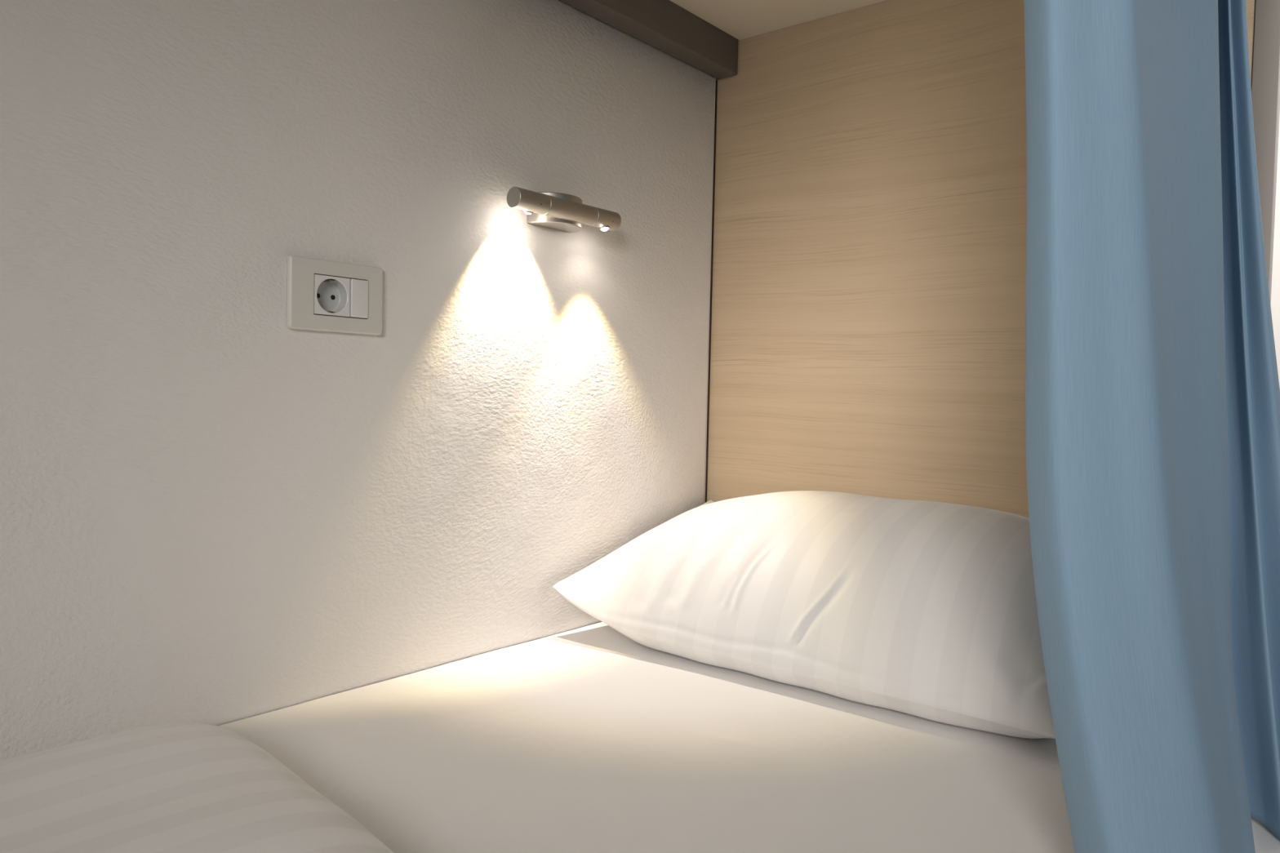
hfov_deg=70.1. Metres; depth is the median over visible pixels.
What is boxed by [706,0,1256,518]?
headboard panel
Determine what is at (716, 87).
trim
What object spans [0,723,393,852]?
duvet
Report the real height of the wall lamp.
0.042 m
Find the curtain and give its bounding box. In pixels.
[1023,0,1279,852]
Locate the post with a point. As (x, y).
(1265, 91)
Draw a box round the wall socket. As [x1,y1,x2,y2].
[286,254,382,335]
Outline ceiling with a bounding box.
[670,0,886,39]
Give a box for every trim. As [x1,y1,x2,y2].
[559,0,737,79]
[705,80,717,502]
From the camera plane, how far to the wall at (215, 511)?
1.04 m
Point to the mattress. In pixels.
(593, 738)
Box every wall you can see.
[0,0,715,761]
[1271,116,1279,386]
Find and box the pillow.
[551,490,1055,738]
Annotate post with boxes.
[1251,0,1279,305]
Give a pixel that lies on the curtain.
(1153, 388)
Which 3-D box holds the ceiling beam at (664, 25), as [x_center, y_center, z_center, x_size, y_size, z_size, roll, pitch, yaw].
[-0.589,-0.650,0.699,0.041,0.100,2.355,3,3,39]
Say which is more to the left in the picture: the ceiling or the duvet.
the duvet
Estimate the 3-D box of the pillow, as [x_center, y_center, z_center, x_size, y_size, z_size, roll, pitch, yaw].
[0.272,0.210,1.262,0.704,0.221,0.401,3,3,39]
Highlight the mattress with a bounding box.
[217,622,1279,852]
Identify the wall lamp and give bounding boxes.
[506,186,621,232]
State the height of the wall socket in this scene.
0.081 m

